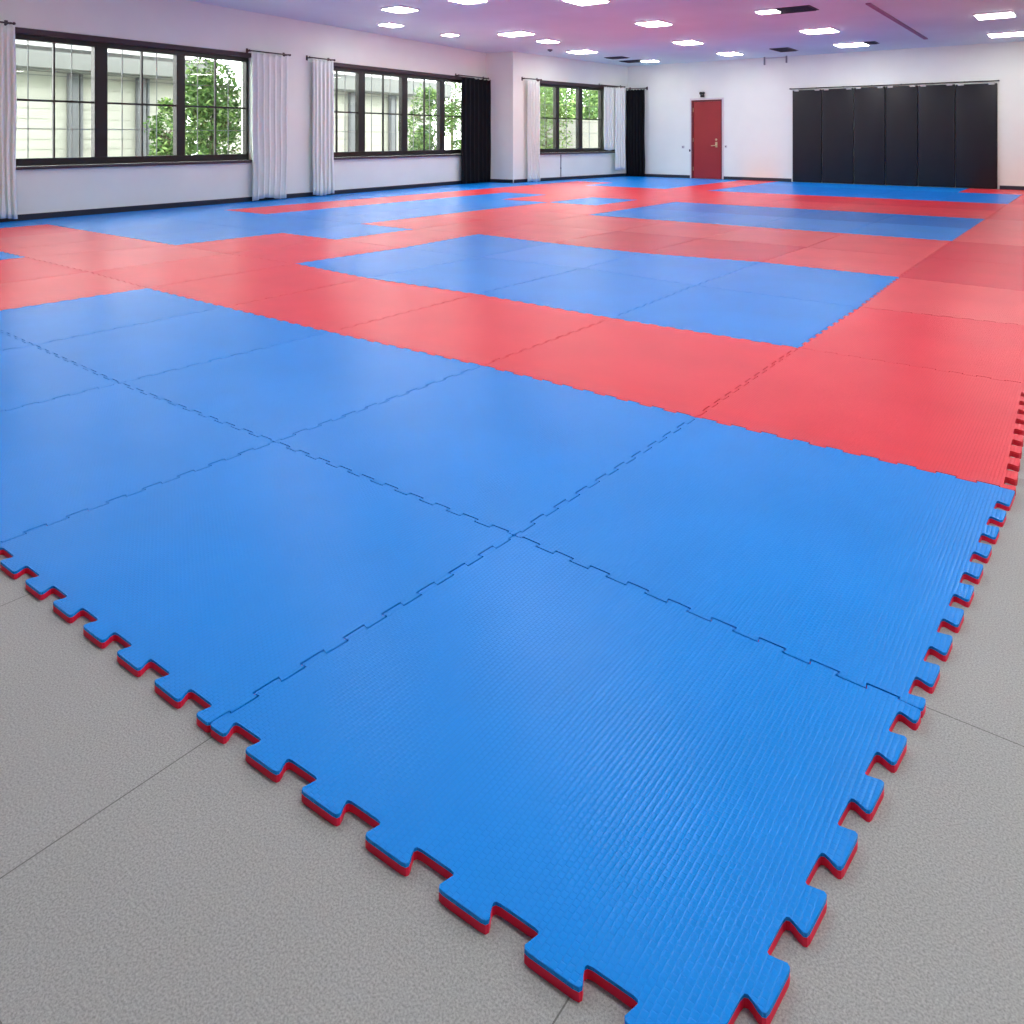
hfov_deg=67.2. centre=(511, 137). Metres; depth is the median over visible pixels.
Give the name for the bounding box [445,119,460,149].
tree
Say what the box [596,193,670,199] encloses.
foam mat
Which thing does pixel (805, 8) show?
ceiling vent
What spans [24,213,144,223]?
foam mat
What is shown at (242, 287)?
foam mat
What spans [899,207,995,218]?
foam mat
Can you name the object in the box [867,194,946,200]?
foam mat
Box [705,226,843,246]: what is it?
foam mat
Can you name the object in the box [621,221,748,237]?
foam mat
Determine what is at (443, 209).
foam mat
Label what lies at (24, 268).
foam mat
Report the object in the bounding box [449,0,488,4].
recessed light
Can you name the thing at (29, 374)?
foam mat
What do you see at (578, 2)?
recessed light
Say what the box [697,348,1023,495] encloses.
foam mat
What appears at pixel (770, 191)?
foam mat
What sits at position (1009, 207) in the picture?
foam mat
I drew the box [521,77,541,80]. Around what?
curtain rod
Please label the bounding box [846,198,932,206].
foam mat
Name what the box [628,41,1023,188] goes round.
wall
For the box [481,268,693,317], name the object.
foam mat
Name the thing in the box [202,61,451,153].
neighboring building
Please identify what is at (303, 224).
foam mat
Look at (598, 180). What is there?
foam mat
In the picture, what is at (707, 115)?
door
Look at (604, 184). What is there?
foam mat
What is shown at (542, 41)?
diffuser
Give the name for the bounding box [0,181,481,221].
baseboard
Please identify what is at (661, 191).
foam mat
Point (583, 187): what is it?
foam mat
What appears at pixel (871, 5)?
trim
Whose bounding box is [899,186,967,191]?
foam mat
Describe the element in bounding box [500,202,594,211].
foam mat
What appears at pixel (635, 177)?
foam mat
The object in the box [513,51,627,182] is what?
wall
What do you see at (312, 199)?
foam mat
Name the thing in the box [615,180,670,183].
foam mat
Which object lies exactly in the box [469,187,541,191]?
foam mat
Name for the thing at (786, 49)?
ceiling vent
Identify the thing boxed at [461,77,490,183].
curtain
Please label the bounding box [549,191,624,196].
foam mat
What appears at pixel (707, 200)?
foam mat
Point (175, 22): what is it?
wall
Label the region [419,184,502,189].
foam mat
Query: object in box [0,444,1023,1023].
floor
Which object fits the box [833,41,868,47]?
recessed light
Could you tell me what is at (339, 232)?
foam mat
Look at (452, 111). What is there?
tree
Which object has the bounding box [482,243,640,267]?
foam mat
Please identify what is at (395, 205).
foam mat
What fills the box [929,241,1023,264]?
foam mat
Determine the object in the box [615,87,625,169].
curtain
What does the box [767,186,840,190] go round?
foam mat
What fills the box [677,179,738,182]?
foam mat
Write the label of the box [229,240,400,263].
foam mat
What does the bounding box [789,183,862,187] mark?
foam mat
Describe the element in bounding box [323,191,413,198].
foam mat
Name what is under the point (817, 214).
foam mat
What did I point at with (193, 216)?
foam mat
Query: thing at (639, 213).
foam mat
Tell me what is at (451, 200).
foam mat
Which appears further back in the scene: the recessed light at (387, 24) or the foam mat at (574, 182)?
the foam mat at (574, 182)
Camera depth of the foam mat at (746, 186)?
16.67 m
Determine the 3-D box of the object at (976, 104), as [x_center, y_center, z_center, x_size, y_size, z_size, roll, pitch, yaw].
[9.674,-0.049,16.047,0.755,2.189,0.062,0,0,39]
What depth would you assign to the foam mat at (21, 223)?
9.35 m
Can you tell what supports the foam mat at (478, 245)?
on the floor
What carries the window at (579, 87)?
in the wall at (525, 65)
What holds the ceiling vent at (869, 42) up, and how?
in the ceiling
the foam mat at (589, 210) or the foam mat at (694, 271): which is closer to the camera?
the foam mat at (694, 271)
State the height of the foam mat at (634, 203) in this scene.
0.019 m
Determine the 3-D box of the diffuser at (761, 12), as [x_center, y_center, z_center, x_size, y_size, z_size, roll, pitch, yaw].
[4.072,-2.013,12.248,0.310,0.038,0.250,0,0,38]
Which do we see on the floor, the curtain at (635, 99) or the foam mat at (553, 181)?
the foam mat at (553, 181)
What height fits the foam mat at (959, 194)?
0.019 m
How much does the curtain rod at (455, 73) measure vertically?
0.090 m
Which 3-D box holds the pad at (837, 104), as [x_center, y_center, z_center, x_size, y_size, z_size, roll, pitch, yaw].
[7.526,-0.053,17.792,0.696,2.199,0.062,0,0,39]
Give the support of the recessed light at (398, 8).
in the ceiling
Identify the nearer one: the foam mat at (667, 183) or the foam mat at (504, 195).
the foam mat at (504, 195)
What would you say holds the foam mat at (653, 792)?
on the floor
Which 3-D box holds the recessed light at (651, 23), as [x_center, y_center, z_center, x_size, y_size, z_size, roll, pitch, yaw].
[2.506,-2.019,13.591,0.480,0.039,0.550,0,0,38]
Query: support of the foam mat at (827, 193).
on the floor
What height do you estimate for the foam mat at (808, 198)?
0.019 m
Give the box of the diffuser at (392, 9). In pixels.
[382,7,417,12]
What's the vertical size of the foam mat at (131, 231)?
0.019 m
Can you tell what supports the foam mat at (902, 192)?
on the floor
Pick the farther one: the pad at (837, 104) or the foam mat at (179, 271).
the pad at (837, 104)
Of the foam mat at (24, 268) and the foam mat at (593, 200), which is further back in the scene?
the foam mat at (593, 200)
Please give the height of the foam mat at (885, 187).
0.019 m
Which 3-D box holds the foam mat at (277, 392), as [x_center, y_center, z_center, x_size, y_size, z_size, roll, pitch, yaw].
[-0.910,1.060,3.427,1.085,0.019,1.158,0,0,38]
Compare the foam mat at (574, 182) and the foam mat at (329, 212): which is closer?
the foam mat at (329, 212)
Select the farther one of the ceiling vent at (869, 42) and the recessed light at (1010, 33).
the ceiling vent at (869, 42)
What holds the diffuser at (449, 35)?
attached to the recessed light at (441, 34)
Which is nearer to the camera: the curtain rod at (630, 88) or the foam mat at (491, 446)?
the foam mat at (491, 446)
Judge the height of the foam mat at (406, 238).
0.019 m
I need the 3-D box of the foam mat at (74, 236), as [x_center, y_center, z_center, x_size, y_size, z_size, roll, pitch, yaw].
[-4.840,1.060,7.976,0.991,0.019,1.215,0,0,38]
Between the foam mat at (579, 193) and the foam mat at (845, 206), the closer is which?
the foam mat at (845, 206)
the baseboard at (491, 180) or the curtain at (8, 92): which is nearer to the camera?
the curtain at (8, 92)
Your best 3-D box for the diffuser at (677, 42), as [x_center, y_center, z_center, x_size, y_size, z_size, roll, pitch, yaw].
[3.675,-1.994,16.077,0.410,0.038,0.550,0,0,38]
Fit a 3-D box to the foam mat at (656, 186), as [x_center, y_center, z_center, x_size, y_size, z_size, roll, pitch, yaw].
[3.154,1.060,16.688,1.001,0.019,1.261,0,0,38]
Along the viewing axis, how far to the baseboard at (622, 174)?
19.61 m
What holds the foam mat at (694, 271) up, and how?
on the floor
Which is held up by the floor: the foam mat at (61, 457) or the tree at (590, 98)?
the foam mat at (61, 457)
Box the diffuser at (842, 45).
[835,43,868,47]
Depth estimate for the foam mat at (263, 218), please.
9.80 m
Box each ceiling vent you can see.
[604,56,628,59]
[620,59,640,62]
[770,47,797,51]
[776,5,818,13]
[864,41,879,44]
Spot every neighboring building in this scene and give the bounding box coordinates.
[15,40,212,157]
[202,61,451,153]
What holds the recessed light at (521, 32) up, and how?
in the ceiling
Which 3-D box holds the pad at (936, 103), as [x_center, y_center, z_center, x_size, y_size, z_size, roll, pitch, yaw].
[9.101,-0.053,16.513,0.703,2.199,0.062,0,0,39]
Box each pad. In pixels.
[793,89,821,182]
[822,88,853,183]
[854,86,884,184]
[886,85,917,185]
[918,84,954,186]
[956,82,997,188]
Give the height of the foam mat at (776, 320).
0.019 m
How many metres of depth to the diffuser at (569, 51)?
17.74 m
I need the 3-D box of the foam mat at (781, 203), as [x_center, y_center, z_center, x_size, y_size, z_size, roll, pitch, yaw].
[4.496,1.060,12.139,1.027,0.019,1.411,0,0,38]
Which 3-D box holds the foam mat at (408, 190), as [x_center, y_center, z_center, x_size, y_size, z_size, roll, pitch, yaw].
[-1.877,1.060,15.335,1.359,0.019,1.361,0,0,38]
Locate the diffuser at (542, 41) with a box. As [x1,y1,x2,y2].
[537,40,558,43]
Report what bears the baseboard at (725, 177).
attached to the wall at (758, 99)
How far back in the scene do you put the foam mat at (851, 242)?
7.59 m
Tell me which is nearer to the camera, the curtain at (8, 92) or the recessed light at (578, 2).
the curtain at (8, 92)
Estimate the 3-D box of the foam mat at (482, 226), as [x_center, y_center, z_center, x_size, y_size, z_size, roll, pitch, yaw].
[-0.394,1.060,9.106,0.876,0.019,1.295,0,0,38]
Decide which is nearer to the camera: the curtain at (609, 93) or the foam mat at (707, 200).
the foam mat at (707, 200)
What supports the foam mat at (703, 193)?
on the floor
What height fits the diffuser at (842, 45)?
0.038 m
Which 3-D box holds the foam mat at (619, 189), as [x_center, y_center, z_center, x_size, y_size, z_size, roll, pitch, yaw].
[2.327,1.060,15.621,1.001,0.019,1.461,0,0,38]
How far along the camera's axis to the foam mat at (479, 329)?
4.24 m
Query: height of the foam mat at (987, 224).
0.019 m
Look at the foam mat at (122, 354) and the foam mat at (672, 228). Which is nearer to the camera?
the foam mat at (122, 354)
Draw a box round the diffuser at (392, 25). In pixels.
[379,23,401,27]
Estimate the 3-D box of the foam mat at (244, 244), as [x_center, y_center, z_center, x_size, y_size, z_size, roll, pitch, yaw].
[-2.563,1.060,7.755,0.921,0.019,1.246,0,0,38]
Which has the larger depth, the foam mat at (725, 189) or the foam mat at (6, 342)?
the foam mat at (725, 189)
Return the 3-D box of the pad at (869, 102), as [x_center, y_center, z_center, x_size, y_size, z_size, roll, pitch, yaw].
[8.059,-0.056,17.359,0.656,2.204,0.062,0,0,39]
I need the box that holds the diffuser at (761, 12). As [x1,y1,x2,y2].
[756,10,779,14]
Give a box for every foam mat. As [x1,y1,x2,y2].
[0,220,45,227]
[0,224,82,237]
[0,230,123,249]
[0,237,171,256]
[0,252,23,259]
[0,257,87,283]
[0,272,145,310]
[0,288,222,344]
[0,330,31,350]
[0,345,117,410]
[0,383,271,542]
[0,442,511,732]
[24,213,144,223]
[28,245,225,271]
[34,307,327,382]
[49,216,183,229]
[85,221,230,236]
[92,254,293,287]
[118,207,218,215]
[120,332,480,441]
[129,227,279,244]
[150,264,365,306]
[151,210,260,220]
[178,233,334,253]
[190,201,292,209]
[191,214,307,226]
[211,536,920,1023]
[227,278,474,331]
[228,204,337,213]
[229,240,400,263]
[232,219,356,232]
[262,196,360,203]
[268,207,381,218]
[275,366,694,536]
[286,224,411,239]
[295,248,476,277]
[303,199,401,206]
[312,211,432,223]
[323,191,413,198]
[332,294,610,365]
[336,229,475,247]
[339,202,443,210]
[365,216,481,228]
[366,194,454,201]
[372,257,581,293]
[375,188,463,193]
[387,205,494,215]
[405,197,499,204]
[405,234,550,256]
[417,220,527,233]
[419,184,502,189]
[422,190,503,196]
[434,208,541,219]
[451,199,546,207]
[461,182,542,186]
[461,192,540,198]
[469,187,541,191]
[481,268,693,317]
[482,224,614,242]
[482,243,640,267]
[483,318,796,417]
[489,212,582,223]
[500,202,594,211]
[504,195,590,201]
[505,189,583,194]
[512,184,581,188]
[516,418,1014,717]
[521,180,573,183]
[530,215,666,230]
[549,181,607,184]
[549,185,617,190]
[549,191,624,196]
[549,205,631,214]
[552,197,631,204]
[556,231,700,252]
[558,178,597,180]
[584,179,636,182]
[586,253,759,285]
[588,183,647,186]
[589,187,659,192]
[591,176,634,178]
[591,208,711,220]
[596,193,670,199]
[600,200,671,207]
[611,176,670,179]
[614,286,858,347]
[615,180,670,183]
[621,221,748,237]
[628,184,686,188]
[633,189,701,194]
[639,202,745,212]
[640,195,704,201]
[645,178,698,181]
[645,238,805,261]
[657,182,712,185]
[669,186,729,190]
[674,213,786,225]
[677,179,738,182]
[678,197,778,205]
[679,191,738,196]
[695,183,750,187]
[695,262,898,306]
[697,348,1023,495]
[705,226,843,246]
[708,188,759,191]
[713,192,803,199]
[716,206,814,216]
[720,180,776,184]
[732,185,779,188]
[746,189,825,194]
[750,217,871,232]
[751,200,842,209]
[755,181,811,185]
[764,247,926,276]
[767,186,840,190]
[784,195,861,202]
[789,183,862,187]
[789,210,897,222]
[798,307,1023,383]
[809,191,879,197]
[810,233,951,256]
[819,203,915,213]
[829,188,895,193]
[846,184,910,189]
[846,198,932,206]
[846,223,968,240]
[860,277,1023,325]
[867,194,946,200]
[876,214,984,228]
[884,190,957,195]
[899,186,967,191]
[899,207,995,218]
[901,257,1023,290]
[918,201,1006,210]
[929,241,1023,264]
[935,196,1013,203]
[950,192,1020,198]
[954,229,1023,245]
[961,188,1023,194]
[972,219,1023,231]
[986,211,1023,220]
[998,204,1023,211]
[1009,199,1023,204]
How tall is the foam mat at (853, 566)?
0.019 m
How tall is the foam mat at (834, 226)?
0.019 m
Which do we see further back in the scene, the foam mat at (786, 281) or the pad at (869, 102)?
the pad at (869, 102)
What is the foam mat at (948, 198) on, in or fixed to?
on the floor
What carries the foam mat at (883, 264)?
on the floor
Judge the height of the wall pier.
3.800 m
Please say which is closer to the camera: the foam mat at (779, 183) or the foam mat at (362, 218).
the foam mat at (362, 218)
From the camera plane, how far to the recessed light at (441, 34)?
15.15 m
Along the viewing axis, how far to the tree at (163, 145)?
14.98 m
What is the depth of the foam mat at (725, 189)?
15.70 m
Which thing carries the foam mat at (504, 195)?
on the floor
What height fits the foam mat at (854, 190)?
0.019 m
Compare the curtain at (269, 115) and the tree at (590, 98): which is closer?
the curtain at (269, 115)
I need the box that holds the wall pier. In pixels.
[486,51,512,179]
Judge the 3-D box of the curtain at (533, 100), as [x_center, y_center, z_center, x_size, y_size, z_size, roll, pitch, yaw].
[0.530,-0.164,18.397,0.072,2.428,0.431,0,0,44]
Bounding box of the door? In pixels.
[690,97,723,178]
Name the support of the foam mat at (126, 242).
on the floor
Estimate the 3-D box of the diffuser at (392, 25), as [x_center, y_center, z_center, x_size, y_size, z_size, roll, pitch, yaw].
[-2.198,-2.056,13.988,0.270,0.038,0.350,0,0,38]
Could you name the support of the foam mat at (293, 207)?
on the floor
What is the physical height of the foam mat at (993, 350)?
0.019 m
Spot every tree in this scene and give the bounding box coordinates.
[143,97,185,155]
[166,58,240,154]
[398,83,451,149]
[433,82,460,149]
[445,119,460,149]
[540,87,572,148]
[540,87,584,119]
[562,90,597,118]
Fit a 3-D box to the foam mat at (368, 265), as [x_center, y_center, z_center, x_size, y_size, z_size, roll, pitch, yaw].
[-1.076,1.060,6.584,1.003,0.019,1.286,0,0,38]
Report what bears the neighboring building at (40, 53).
on the ground
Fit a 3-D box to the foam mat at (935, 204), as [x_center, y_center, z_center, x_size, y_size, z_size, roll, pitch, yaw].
[7.027,1.060,11.980,1.045,0.019,1.461,0,0,38]
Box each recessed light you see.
[377,22,404,27]
[380,5,419,12]
[440,33,459,36]
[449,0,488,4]
[496,30,535,36]
[535,39,560,43]
[562,0,610,5]
[565,49,598,53]
[634,20,672,26]
[641,59,659,61]
[672,39,703,44]
[716,51,742,55]
[754,8,781,14]
[799,27,839,34]
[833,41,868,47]
[973,10,1016,19]
[987,31,1023,37]
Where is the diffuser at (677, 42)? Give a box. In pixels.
[673,41,702,44]
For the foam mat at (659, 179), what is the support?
on the floor
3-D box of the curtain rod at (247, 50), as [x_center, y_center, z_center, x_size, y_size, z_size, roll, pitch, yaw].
[-4.111,-1.434,12.990,0.139,0.090,0.880,0,0,33]
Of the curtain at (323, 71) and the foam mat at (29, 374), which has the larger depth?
the curtain at (323, 71)
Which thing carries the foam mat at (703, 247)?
on the floor
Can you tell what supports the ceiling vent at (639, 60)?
in the ceiling
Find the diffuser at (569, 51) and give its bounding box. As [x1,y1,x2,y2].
[568,50,596,53]
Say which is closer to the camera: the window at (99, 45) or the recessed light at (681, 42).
the window at (99, 45)
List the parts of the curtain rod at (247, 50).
rod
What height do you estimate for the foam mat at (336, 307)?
0.019 m
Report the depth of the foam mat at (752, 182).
18.17 m
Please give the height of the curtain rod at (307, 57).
0.090 m
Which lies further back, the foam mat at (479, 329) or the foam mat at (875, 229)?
the foam mat at (875, 229)
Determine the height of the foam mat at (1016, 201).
0.019 m
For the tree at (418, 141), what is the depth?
19.86 m
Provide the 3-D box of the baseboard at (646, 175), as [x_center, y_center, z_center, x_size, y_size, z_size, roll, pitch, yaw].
[3.944,1.022,20.734,1.863,0.094,0.013,0,0,39]
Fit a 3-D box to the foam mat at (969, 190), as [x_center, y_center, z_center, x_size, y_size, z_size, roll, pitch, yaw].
[9.502,1.060,15.177,1.047,0.019,1.547,0,0,38]
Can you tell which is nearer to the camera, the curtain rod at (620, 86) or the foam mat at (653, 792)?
the foam mat at (653, 792)
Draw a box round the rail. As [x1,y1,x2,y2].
[789,80,999,89]
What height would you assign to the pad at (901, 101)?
2.204 m
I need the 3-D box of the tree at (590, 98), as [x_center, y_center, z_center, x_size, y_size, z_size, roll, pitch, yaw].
[3.537,-0.954,33.074,2.698,4.346,2.866,0,0,31]
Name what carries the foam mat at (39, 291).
on the floor
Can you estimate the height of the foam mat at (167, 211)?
0.019 m
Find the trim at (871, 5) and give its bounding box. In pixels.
[865,3,927,39]
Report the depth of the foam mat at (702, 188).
16.01 m
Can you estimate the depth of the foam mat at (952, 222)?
9.68 m
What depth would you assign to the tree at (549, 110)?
22.07 m
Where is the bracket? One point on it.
(786, 56)
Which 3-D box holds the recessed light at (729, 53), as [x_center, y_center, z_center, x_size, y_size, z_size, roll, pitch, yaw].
[5.091,-1.971,17.983,0.440,0.039,0.600,0,0,38]
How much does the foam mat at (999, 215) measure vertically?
0.019 m
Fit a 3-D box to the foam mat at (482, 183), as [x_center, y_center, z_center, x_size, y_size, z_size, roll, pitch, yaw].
[-0.216,1.060,17.591,1.496,0.019,1.461,0,0,38]
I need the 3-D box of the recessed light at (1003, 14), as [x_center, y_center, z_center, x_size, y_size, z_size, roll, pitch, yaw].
[7.803,-1.981,12.440,0.550,0.039,0.550,0,0,38]
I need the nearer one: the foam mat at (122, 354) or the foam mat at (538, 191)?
the foam mat at (122, 354)
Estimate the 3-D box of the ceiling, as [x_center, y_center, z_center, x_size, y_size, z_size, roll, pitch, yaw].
[2.399,-2.128,6.364,22.000,0.456,29.000,0,0,38]
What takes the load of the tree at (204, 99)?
on the ground
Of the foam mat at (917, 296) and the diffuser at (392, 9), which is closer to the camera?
the foam mat at (917, 296)
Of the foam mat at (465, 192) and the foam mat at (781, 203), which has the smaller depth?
the foam mat at (781, 203)
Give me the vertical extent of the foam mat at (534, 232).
0.019 m
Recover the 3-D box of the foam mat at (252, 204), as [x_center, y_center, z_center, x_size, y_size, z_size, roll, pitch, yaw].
[-4.211,1.060,12.058,1.036,0.019,1.302,0,0,38]
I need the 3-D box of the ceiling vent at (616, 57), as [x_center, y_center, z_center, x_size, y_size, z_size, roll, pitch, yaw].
[2.608,-1.989,19.124,0.500,0.028,0.400,0,0,38]
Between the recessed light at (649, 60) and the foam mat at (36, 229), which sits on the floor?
the foam mat at (36, 229)
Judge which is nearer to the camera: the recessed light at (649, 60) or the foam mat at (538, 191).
the foam mat at (538, 191)
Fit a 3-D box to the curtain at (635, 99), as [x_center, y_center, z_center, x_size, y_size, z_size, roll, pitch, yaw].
[3.379,-0.143,21.051,0.602,2.369,0.085,0,0,39]
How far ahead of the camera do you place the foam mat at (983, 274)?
5.97 m
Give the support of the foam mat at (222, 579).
on the floor
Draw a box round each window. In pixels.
[15,27,251,169]
[333,62,472,159]
[537,80,616,154]
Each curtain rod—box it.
[0,20,15,25]
[246,48,290,56]
[306,55,335,60]
[455,73,488,79]
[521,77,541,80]
[599,84,624,87]
[626,87,647,89]
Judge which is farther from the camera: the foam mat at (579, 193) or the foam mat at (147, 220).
the foam mat at (579, 193)
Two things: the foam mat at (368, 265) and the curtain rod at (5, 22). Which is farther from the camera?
the curtain rod at (5, 22)
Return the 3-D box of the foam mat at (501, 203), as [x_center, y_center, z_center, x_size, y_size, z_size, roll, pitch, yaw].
[-0.214,1.060,12.340,1.001,0.019,1.361,0,0,38]
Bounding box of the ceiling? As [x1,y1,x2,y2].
[188,0,1023,65]
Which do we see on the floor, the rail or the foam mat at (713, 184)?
the foam mat at (713, 184)
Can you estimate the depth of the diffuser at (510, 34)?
14.97 m
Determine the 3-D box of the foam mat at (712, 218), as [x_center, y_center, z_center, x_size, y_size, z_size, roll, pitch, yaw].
[2.828,1.060,9.984,1.027,0.019,1.361,0,0,38]
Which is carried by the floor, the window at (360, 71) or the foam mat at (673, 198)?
the foam mat at (673, 198)
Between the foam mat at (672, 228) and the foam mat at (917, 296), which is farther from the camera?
the foam mat at (672, 228)
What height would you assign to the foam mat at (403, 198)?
0.019 m
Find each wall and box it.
[0,0,485,214]
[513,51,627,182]
[540,119,597,148]
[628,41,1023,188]
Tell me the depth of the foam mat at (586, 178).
19.48 m
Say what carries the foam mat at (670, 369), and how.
on the floor
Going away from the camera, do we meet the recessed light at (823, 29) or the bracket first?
the recessed light at (823, 29)
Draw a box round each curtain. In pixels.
[0,23,17,218]
[251,52,287,200]
[312,59,334,195]
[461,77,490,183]
[527,80,539,181]
[604,87,614,149]
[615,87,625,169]
[626,89,644,175]
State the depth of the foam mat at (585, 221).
9.57 m
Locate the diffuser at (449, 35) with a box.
[441,34,458,36]
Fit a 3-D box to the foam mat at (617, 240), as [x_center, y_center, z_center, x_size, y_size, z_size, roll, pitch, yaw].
[1.181,1.060,7.868,1.040,0.019,1.324,0,0,38]
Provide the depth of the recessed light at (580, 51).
17.72 m
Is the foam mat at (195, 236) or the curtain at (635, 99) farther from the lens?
the curtain at (635, 99)
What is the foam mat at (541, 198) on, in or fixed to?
on the floor
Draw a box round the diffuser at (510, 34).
[498,32,533,36]
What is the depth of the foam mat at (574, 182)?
17.77 m
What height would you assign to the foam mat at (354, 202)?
0.019 m
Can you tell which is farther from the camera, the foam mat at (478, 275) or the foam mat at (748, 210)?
the foam mat at (748, 210)
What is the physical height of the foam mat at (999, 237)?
0.019 m
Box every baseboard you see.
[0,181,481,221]
[490,179,512,182]
[514,173,625,182]
[643,174,689,177]
[724,176,1023,189]
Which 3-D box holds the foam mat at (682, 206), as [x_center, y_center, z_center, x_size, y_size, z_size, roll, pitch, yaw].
[2.765,1.060,11.740,1.245,0.019,1.361,0,0,38]
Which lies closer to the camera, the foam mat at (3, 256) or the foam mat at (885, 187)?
the foam mat at (3, 256)
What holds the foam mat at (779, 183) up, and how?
on the floor
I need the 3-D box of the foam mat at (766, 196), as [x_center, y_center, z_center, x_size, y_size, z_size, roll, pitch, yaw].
[4.479,1.060,13.954,1.245,0.019,1.461,0,0,38]
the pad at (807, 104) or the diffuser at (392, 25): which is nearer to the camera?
the diffuser at (392, 25)
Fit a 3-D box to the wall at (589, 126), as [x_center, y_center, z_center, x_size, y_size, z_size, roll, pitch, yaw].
[2.152,0.304,26.118,0.210,1.830,7.476,0,0,44]
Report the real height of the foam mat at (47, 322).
0.019 m
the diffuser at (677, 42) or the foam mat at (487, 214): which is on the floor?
the foam mat at (487, 214)
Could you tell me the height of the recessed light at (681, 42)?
0.039 m
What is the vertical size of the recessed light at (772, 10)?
0.039 m
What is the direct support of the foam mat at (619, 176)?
on the floor
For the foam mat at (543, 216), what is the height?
0.019 m
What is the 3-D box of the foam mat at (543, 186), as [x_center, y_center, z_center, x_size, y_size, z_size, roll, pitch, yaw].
[0.766,1.060,16.830,1.011,0.019,1.461,0,0,38]
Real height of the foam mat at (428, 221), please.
0.019 m
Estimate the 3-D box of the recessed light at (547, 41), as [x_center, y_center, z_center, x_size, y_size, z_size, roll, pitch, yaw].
[0.751,-2.019,16.059,0.340,0.039,0.450,0,0,38]
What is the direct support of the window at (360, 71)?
in the wall at (175, 22)
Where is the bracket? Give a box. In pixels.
[764,56,786,64]
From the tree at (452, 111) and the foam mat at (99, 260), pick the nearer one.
the foam mat at (99, 260)
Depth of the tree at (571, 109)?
30.59 m
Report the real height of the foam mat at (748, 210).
0.019 m
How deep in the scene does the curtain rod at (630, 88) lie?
21.01 m
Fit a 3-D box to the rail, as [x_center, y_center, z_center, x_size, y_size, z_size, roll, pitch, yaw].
[8.336,-1.177,17.149,4.292,0.030,0.045,0,0,39]

